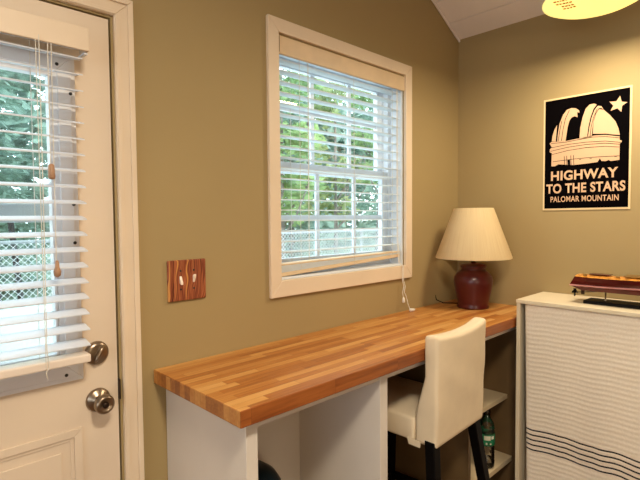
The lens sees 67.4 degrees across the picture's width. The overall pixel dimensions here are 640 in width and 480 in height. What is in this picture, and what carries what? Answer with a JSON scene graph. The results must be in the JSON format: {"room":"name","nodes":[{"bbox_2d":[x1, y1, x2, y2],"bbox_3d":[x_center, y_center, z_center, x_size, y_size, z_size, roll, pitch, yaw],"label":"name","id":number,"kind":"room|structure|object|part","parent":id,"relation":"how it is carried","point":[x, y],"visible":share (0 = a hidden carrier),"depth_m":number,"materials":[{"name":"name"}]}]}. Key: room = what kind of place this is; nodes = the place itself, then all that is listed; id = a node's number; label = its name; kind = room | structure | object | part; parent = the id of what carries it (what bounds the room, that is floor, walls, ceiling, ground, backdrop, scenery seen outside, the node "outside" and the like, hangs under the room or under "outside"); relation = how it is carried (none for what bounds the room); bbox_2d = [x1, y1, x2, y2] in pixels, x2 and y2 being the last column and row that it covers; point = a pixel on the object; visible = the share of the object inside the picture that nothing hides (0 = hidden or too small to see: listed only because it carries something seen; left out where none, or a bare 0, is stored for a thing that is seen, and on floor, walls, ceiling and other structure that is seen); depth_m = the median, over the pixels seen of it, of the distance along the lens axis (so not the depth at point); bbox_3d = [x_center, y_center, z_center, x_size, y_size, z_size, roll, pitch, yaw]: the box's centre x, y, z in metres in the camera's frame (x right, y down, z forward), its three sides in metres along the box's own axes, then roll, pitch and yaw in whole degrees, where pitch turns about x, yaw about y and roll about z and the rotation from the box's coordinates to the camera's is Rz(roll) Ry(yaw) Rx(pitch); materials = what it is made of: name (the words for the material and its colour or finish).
{"room":"home office","nodes":[
{"label":"home office","id":0,"kind":"room"},
{"bbox_2d":[39,0,458,479],"bbox_3d":[-1.124,-0.500,0.988,5.200,3.840,0.140,-3,3,-44],"label":"wall","id":1,"kind":"structure","parent":0,"point":[200,65],"depth_m":1.69,"materials":[{"name":"beige paint"}]},
{"bbox_2d":[0,0,120,479],"bbox_3d":[-0.924,0.394,1.100,0.928,2.026,0.110,-3,3,-44],"label":"door","id":2,"kind":"structure","parent":1,"relation":"in","point":[64,425],"depth_m":1.34,"materials":[{"name":"beige paint"}]},
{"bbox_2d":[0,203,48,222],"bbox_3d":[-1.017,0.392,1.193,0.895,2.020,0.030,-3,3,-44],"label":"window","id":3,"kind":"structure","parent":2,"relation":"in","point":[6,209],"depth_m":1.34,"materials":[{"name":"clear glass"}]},
{"bbox_3d":[-0.792,0.881,1.256,0.339,0.692,0.007,-3,3,-44],"label":"raised panel","id":4,"kind":"part","parent":2,"relation":"part of","materials":[{"name":"beige paint"}]},
{"bbox_3d":[-0.937,-0.044,1.090,0.722,0.894,0.037,-3,3,-44],"label":"lite frame","id":5,"kind":"part","parent":2,"relation":"part of","materials":[{"name":"white plastic"}]},
{"bbox_2d":[0,6,90,379],"bbox_3d":[-0.897,-0.092,1.044,0.754,0.907,0.092,-3,3,-44],"label":"blind","id":6,"kind":"object","parent":2,"relation":"attached to","point":[13,22],"visible":1,"depth_m":1.21,"materials":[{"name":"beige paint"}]},
{"bbox_3d":[-0.737,-0.093,1.239,0.002,0.838,0.002,-3,3,-44],"label":"ladder cord","id":7,"kind":"part","parent":6,"relation":"part of","materials":[{"name":"white fabric"}]},
{"bbox_3d":[-0.697,-0.091,1.198,0.002,0.838,0.002,-3,3,-44],"label":"ladder cord","id":8,"kind":"part","parent":6,"relation":"part of","materials":[{"name":"white fabric"}]},
{"bbox_3d":[-0.897,0.330,1.058,0.733,0.022,0.050,-3,3,-44],"label":"rail","id":9,"kind":"part","parent":6,"relation":"part of","materials":[{"name":"white plastic"}]},
{"bbox_3d":[-0.621,0.463,1.367,0.068,0.068,0.065,-3,3,-44],"label":"knob","id":10,"kind":"part","parent":2,"relation":"part of","materials":[{"name":"silver metal"}]},
{"bbox_3d":[-0.607,0.442,1.439,0.004,0.060,0.040,-3,3,-44],"label":"latch plate","id":11,"kind":"part","parent":2,"relation":"part of","materials":[{"name":"metal"}]},
{"bbox_2d":[56,0,144,479],"bbox_3d":[-0.927,0.365,1.097,1.055,2.100,0.021,-3,3,-44],"label":"door frame","id":12,"kind":"structure","parent":1,"relation":"attached to","point":[121,11],"depth_m":1.42,"materials":[{"name":"beige paint"}]},
{"bbox_2d":[167,258,205,301],"bbox_3d":[-0.433,0.131,1.569,0.136,0.133,0.020,-3,3,-44],"label":"switch plate","id":13,"kind":"object","parent":1,"relation":"attached to","point":[186,279],"visible":1,"depth_m":1.56,"materials":[{"name":"brown wood"}]},
{"bbox_2d":[266,14,411,298],"bbox_3d":[0.085,-0.323,2.156,0.908,1.054,0.155,-3,3,-44],"label":"window","id":14,"kind":"structure","parent":1,"relation":"in","point":[386,269],"depth_m":2.14,"materials":[{"name":"beige paint"}]},
{"bbox_3d":[0.041,-0.526,2.191,0.746,0.473,0.026,-3,3,-44],"label":"sash","id":15,"kind":"part","parent":14,"relation":"part of","materials":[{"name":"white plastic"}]},
{"bbox_3d":[0.065,-0.111,2.188,0.746,0.441,0.026,-3,3,-44],"label":"sash","id":16,"kind":"part","parent":14,"relation":"part of","materials":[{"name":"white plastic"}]},
{"bbox_3d":[0.053,-0.326,2.189,0.807,0.933,0.064,-3,3,-44],"label":"vinyl frame","id":17,"kind":"part","parent":14,"relation":"part of","materials":[{"name":"white plastic"}]},
{"bbox_2d":[279,35,414,311],"bbox_3d":[0.133,-0.210,2.130,0.830,1.161,0.124,-3,3,-44],"label":"blind","id":18,"kind":"object","parent":14,"relation":"attached to","point":[291,49],"visible":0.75,"depth_m":2.09,"materials":[{"name":"white plastic"}]},
{"bbox_3d":[-0.119,-0.305,1.967,0.002,0.850,0.002,-3,3,-44],"label":"ladder cord","id":19,"kind":"part","parent":18,"relation":"part of","materials":[{"name":"white fabric"}]},
{"bbox_3d":[-0.079,-0.304,1.926,0.002,0.850,0.002,-3,3,-44],"label":"ladder cord","id":20,"kind":"part","parent":18,"relation":"part of","materials":[{"name":"white fabric"}]},
{"bbox_3d":[0.106,0.106,2.158,0.774,0.049,0.050,-3,3,-44],"label":"rail","id":21,"kind":"part","parent":18,"relation":"part of","materials":[{"name":"white plastic"}]},
{"bbox_3d":[0.114,-0.317,2.193,0.002,0.850,0.002,-3,3,-44],"label":"ladder cord","id":22,"kind":"part","parent":18,"relation":"part of","materials":[{"name":"white fabric"}]},
{"bbox_3d":[0.154,-0.316,2.152,0.002,0.850,0.002,-3,3,-44],"label":"ladder cord","id":23,"kind":"part","parent":18,"relation":"part of","materials":[{"name":"white fabric"}]},
{"bbox_3d":[0.315,-0.327,2.388,0.002,0.850,0.002,-3,3,-44],"label":"ladder cord","id":24,"kind":"part","parent":18,"relation":"part of","materials":[{"name":"white fabric"}]},
{"bbox_3d":[0.355,-0.326,2.347,0.002,0.850,0.002,-3,3,-44],"label":"ladder cord","id":25,"kind":"part","parent":18,"relation":"part of","materials":[{"name":"white fabric"}]},
{"bbox_2d":[431,0,459,41],"bbox_3d":[-0.130,-1.754,1.802,2.550,1.363,0.012,-3,3,-44],"label":"trim","id":26,"kind":"structure","parent":1,"relation":"attached to","point":[433,1],"depth_m":2.61,"materials":[{"name":"white wood"}]},
{"bbox_2d":[435,0,544,39],"bbox_3d":[0.370,-1.714,-0.616,5.200,1.458,4.460,-3,3,-44],"label":"ceiling","id":27,"kind":"structure","parent":0,"point":[468,18],"depth_m":2.50,"materials":[{"name":"white paint"}]},
{"bbox_2d":[541,0,637,18],"bbox_3d":[1.048,-1.103,1.835,0.364,0.420,0.364,-3,3,-44],"label":"pendant lamp","id":28,"kind":"object","parent":27,"relation":"hanging from","point":[562,9],"visible":1,"depth_m":1.86,"materials":[{"name":"beige ceramic"}]},
{"bbox_2d":[458,0,639,305],"bbox_3d":[2.253,0.146,1.362,0.120,2.462,4.340,-3,3,-44],"label":"wall","id":29,"kind":"structure","parent":0,"point":[506,74],"depth_m":2.44,"materials":[{"name":"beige paint"}]},
{"bbox_2d":[543,85,632,209],"bbox_3d":[1.254,-0.418,2.273,0.005,0.548,0.381,-3,3,-44],"label":"poster","id":30,"kind":"object","parent":29,"relation":"attached to","point":[587,137],"visible":1,"depth_m":2.26,"materials":[{"name":"black paper"}]},
{"bbox_2d":[550,104,621,165],"bbox_3d":[1.249,-0.498,2.271,0.001,0.277,0.313,-3,3,-44],"label":"picture","id":31,"kind":"object","parent":30,"relation":"attached to","point":[580,134],"depth_m":2.26,"materials":[{"name":"beige"}]},
{"bbox_3d":[0.397,1.523,-0.476,5.440,0.100,4.460,-3,3,-44],"label":"floor","id":32,"kind":"structure","parent":0,"visible":0},
{"bbox_2d":[166,375,387,479],"bbox_3d":[-0.129,0.915,1.598,0.581,0.944,0.437,-3,3,-44],"label":"base cabinet","id":33,"kind":"object","parent":32,"relation":"on","point":[342,435],"visible":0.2,"depth_m":1.63,"materials":[{"name":"white laminate"}]},
{"bbox_3d":[-0.324,0.925,1.409,0.037,0.944,0.437,-3,3,-44],"label":"panel","id":34,"kind":"part","parent":33,"relation":"part of","materials":[{"name":"white laminate"}]},
{"bbox_2d":[258,460,280,479],"bbox_3d":[-0.239,1.015,1.545,0.260,0.590,0.260,-3,3,-44],"label":"waste bin","id":35,"kind":"object","parent":33,"relation":"on","point":[266,471],"visible":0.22,"depth_m":1.53,"materials":[{"name":"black plastic"}]},
{"bbox_3d":[-0.266,0.910,1.738,0.503,0.944,0.018,-3,3,-44],"label":"panel","id":36,"kind":"part","parent":33,"relation":"part of","materials":[{"name":"white laminate"}]},
{"bbox_3d":[0.011,0.463,1.429,0.503,0.028,0.020,-3,3,-44],"label":"rail","id":37,"kind":"part","parent":33,"relation":"part of","materials":[{"name":"white laminate"}]},
{"bbox_3d":[0.066,0.905,1.786,0.040,0.944,0.437,-3,3,-44],"label":"panel","id":38,"kind":"part","parent":33,"relation":"part of","materials":[{"name":"white laminate"}]},
{"bbox_2d":[387,317,489,479],"bbox_3d":[0.386,0.840,1.943,0.492,1.056,0.543,-3,3,-44],"label":"bar stool","id":39,"kind":"object","parent":32,"relation":"on","point":[449,401],"visible":0.88,"depth_m":1.77,"materials":[{"name":"cream leather"},{"name":"black stained wood"}]},
{"bbox_3d":[0.327,1.025,2.230,0.051,0.662,0.059,-3,3,-44],"label":"leg","id":40,"kind":"part","parent":39,"relation":"part of","materials":[{"name":"black wood"}]},
{"bbox_3d":[0.337,0.674,1.997,0.351,0.100,0.366,-3,3,-44],"label":"seat","id":41,"kind":"part","parent":39,"relation":"part of","materials":[{"name":"beige leather"}]},
{"bbox_3d":[0.400,1.049,1.671,0.054,0.662,0.167,0,2,4],"label":"leg","id":42,"kind":"part","parent":39,"relation":"part of","materials":[{"name":"black wood"}]},
{"bbox_3d":[0.508,0.524,1.821,0.360,0.417,0.113,-3,3,-44],"label":"backrest","id":43,"kind":"part","parent":39,"relation":"part of","materials":[{"name":"beige leather"}]},
{"bbox_3d":[0.668,1.035,1.931,0.167,0.662,0.054,-1,2,-2],"label":"leg","id":44,"kind":"part","parent":39,"relation":"part of","materials":[{"name":"black wood"}]},
{"bbox_2d":[387,327,515,479],"bbox_3d":[0.471,0.885,2.179,1.090,0.944,0.437,-3,3,-44],"label":"shelf unit","id":45,"kind":"object","parent":32,"relation":"on","point":[499,381],"visible":0.23,"depth_m":2.40,"materials":[{"name":"beige laminate"}]},
{"bbox_2d":[154,299,516,428],"bbox_3d":[0.303,0.400,1.976,1.840,0.044,0.472,-3,3,-44],"label":"countertop","id":46,"kind":"structure","parent":45,"relation":"on","point":[244,387],"depth_m":1.56,"materials":[{"name":"brown wood"}]},
{"bbox_2d":[435,208,512,309],"bbox_3d":[0.789,0.092,2.497,0.382,0.516,0.401,-3,3,-44],"label":"table lamp","id":47,"kind":"object","parent":46,"relation":"on","point":[471,234],"visible":1,"depth_m":2.39,"materials":[{"name":"beige fabric"}]},
{"bbox_3d":[0.794,-0.036,2.485,0.382,0.257,0.382,-3,3,-44],"label":"lamp shade","id":48,"kind":"part","parent":47,"relation":"part of","materials":[{"name":"fabric"}]},
{"bbox_3d":[0.482,0.884,2.190,0.020,0.944,0.437,-3,3,-44],"label":"panel","id":49,"kind":"part","parent":45,"relation":"part of","materials":[{"name":"white wood"}]},
{"bbox_3d":[0.605,0.434,2.004,1.069,0.030,0.018,-3,3,-44],"label":"rail","id":50,"kind":"part","parent":45,"relation":"part of","materials":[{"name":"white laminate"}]},
{"bbox_2d":[480,409,494,468],"bbox_3d":[0.808,0.958,2.327,0.077,0.278,0.077,-3,3,-44],"label":"water bottle","id":51,"kind":"object","parent":45,"relation":"on","point":[488,435],"visible":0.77,"depth_m":2.33,"materials":[{"name":"green plastic"}]},
{"bbox_2d":[484,436,493,444],"bbox_3d":[0.808,0.957,2.292,0.047,0.042,0.008,0,2,0],"label":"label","id":52,"kind":"object","parent":51,"relation":"attached to","point":[488,440],"depth_m":2.29,"materials":[{"name":"green paper"}]},
{"bbox_3d":[0.658,1.108,2.393,0.499,0.024,0.384,-3,3,-44],"label":"shelf","id":53,"kind":"part","parent":45,"relation":"part of","materials":[{"name":"beige laminate"}]},
{"bbox_3d":[0.646,0.797,2.389,0.499,0.022,0.358,-3,3,-44],"label":"shelf","id":54,"kind":"part","parent":45,"relation":"part of","materials":[{"name":"beige laminate"}]},
{"bbox_3d":[0.855,0.865,2.551,0.020,0.944,0.437,-3,3,-44],"label":"panel","id":55,"kind":"part","parent":45,"relation":"part of","materials":[{"name":"white wood"}]},
{"bbox_2d":[515,292,639,479],"bbox_3d":[1.307,0.816,2.055,0.316,1.078,0.818,-3,3,-44],"label":"bookcase","id":56,"kind":"object","parent":32,"relation":"on","point":[549,299],"visible":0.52,"depth_m":2.23,"materials":[{"name":"white wood"}]},
{"bbox_3d":[1.030,0.815,2.344,0.311,1.060,0.017,-3,3,-44],"label":"panel","id":57,"kind":"part","parent":56,"relation":"part of","materials":[{"name":"white wood"}]},
{"bbox_2d":[525,304,639,479],"bbox_3d":[1.212,0.751,1.946,0.018,0.900,0.767,-3,3,-44],"label":"towel","id":58,"kind":"object","parent":56,"relation":"hanging from","point":[583,367],"visible":1,"depth_m":2.04,"materials":[{"name":"fabric"}]},
{"bbox_2d":[569,273,639,308],"bbox_3d":[1.332,0.209,1.956,0.147,0.142,0.560,-3,3,-44],"label":"boat","id":59,"kind":"object","parent":56,"relation":"on","point":[592,282],"visible":1,"depth_m":2.02,"materials":[{"name":"brown wood"}]},
{"label":"outside","id":60,"kind":"structure","parent":0,"visible":0},
{"bbox_2d":[0,234,374,308],"bbox_3d":[-9.623,0.763,24.336,75.000,0.230,34.600,-3,3,-44],"label":"lawn","id":61,"kind":"structure","parent":60,"point":[32,290],"depth_m":15.01,"materials":[{"name":"green plant"}]},
{"bbox_2d":[7,223,24,306],"bbox_3d":[-3.753,0.502,5.972,0.220,1.796,0.070,-3,3,-44],"label":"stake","id":62,"kind":"object","parent":61,"relation":"on","point":[11,229],"visible":0.23,"depth_m":5.92,"materials":[{"name":"wood"}]},
{"bbox_2d":[0,70,50,296],"bbox_3d":[-7.895,-3.136,10.746,4.053,8.949,3.822,-3,3,-44],"label":"conifer tree","id":63,"kind":"object","parent":61,"relation":"on","point":[13,176],"visible":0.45,"depth_m":11.04,"materials":[{"name":"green plant"}]},
{"bbox_2d":[35,224,51,303],"bbox_3d":[-4.153,-1.986,9.462,2.833,6.492,3.045,0,3,12],"label":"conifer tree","id":64,"kind":"object","parent":61,"relation":"on","point":[48,224],"visible":0.02,"depth_m":8.83,"materials":[{"name":"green plant"}]},
{"bbox_2d":[0,69,377,255],"bbox_3d":[-4.541,-3.752,22.554,34.641,10.792,5.378,-3,3,-44],"label":"woods","id":65,"kind":"object","parent":61,"relation":"on","point":[20,123],"visible":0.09,"depth_m":16.78,"materials":[{"name":"green plant"}]},
{"bbox_2d":[279,71,326,257],"bbox_3d":[-0.736,-2.217,11.570,1.960,6.705,2.338,1,3,22],"label":"leafy tree","id":66,"kind":"object","parent":61,"relation":"on","point":[292,184],"visible":0.41,"depth_m":11.35,"materials":[{"name":"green plant"}]},
{"bbox_2d":[282,69,323,257],"bbox_3d":[-1.045,-3.297,18.395,3.203,8.295,2.890,-3,3,-44],"label":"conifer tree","id":67,"kind":"object","parent":61,"relation":"on","point":[309,225],"visible":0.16,"depth_m":18.32,"materials":[{"name":"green plant"}]},
{"bbox_2d":[297,82,368,253],"bbox_3d":[0.357,-2.420,14.192,2.043,6.865,2.484,-3,3,-44],"label":"leafy tree","id":68,"kind":"object","parent":61,"relation":"on","point":[343,205],"visible":0.36,"depth_m":14.02,"materials":[{"name":"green plant"}]},
{"bbox_2d":[351,89,377,249],"bbox_3d":[2.186,-2.832,16.436,2.434,7.475,2.159,-3,3,-44],"label":"leafy tree","id":69,"kind":"object","parent":61,"relation":"on","point":[360,134],"visible":0.16,"depth_m":16.26,"materials":[{"name":"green plant"}]},
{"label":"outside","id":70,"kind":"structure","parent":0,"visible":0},
{"bbox_3d":[3.180,1.318,9.006,40.000,0.240,5.250,-3,3,-44],"label":"patio","id":71,"kind":"object","parent":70,"visible":0},
{"bbox_2d":[0,304,53,361],"bbox_3d":[-0.623,0.956,8.597,18.200,0.578,0.240,-3,3,-44],"label":"wall","id":72,"kind":"structure","parent":71,"relation":"on","point":[9,329],"depth_m":5.66,"materials":[{"name":"concrete"}]},
{"bbox_2d":[0,229,377,309],"bbox_3d":[-0.630,0.247,8.567,18.000,0.839,0.092,-3,3,-44],"label":"wire fence","id":73,"kind":"object","parent":72,"relation":"on","point":[361,231],"visible":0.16,"depth_m":8.59,"materials":[{"name":"grey metal"}]},
{"bbox_3d":[-0.625,-0.122,8.542,18.000,0.046,0.048,-3,3,-44],"label":"rail","id":74,"kind":"part","parent":73,"relation":"part of","materials":[{"name":"grey metal"}]},
{"bbox_3d":[0.864,0.171,10.041,0.053,0.839,0.056,-3,3,-44],"label":"post","id":75,"kind":"part","parent":73,"relation":"part of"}
]}

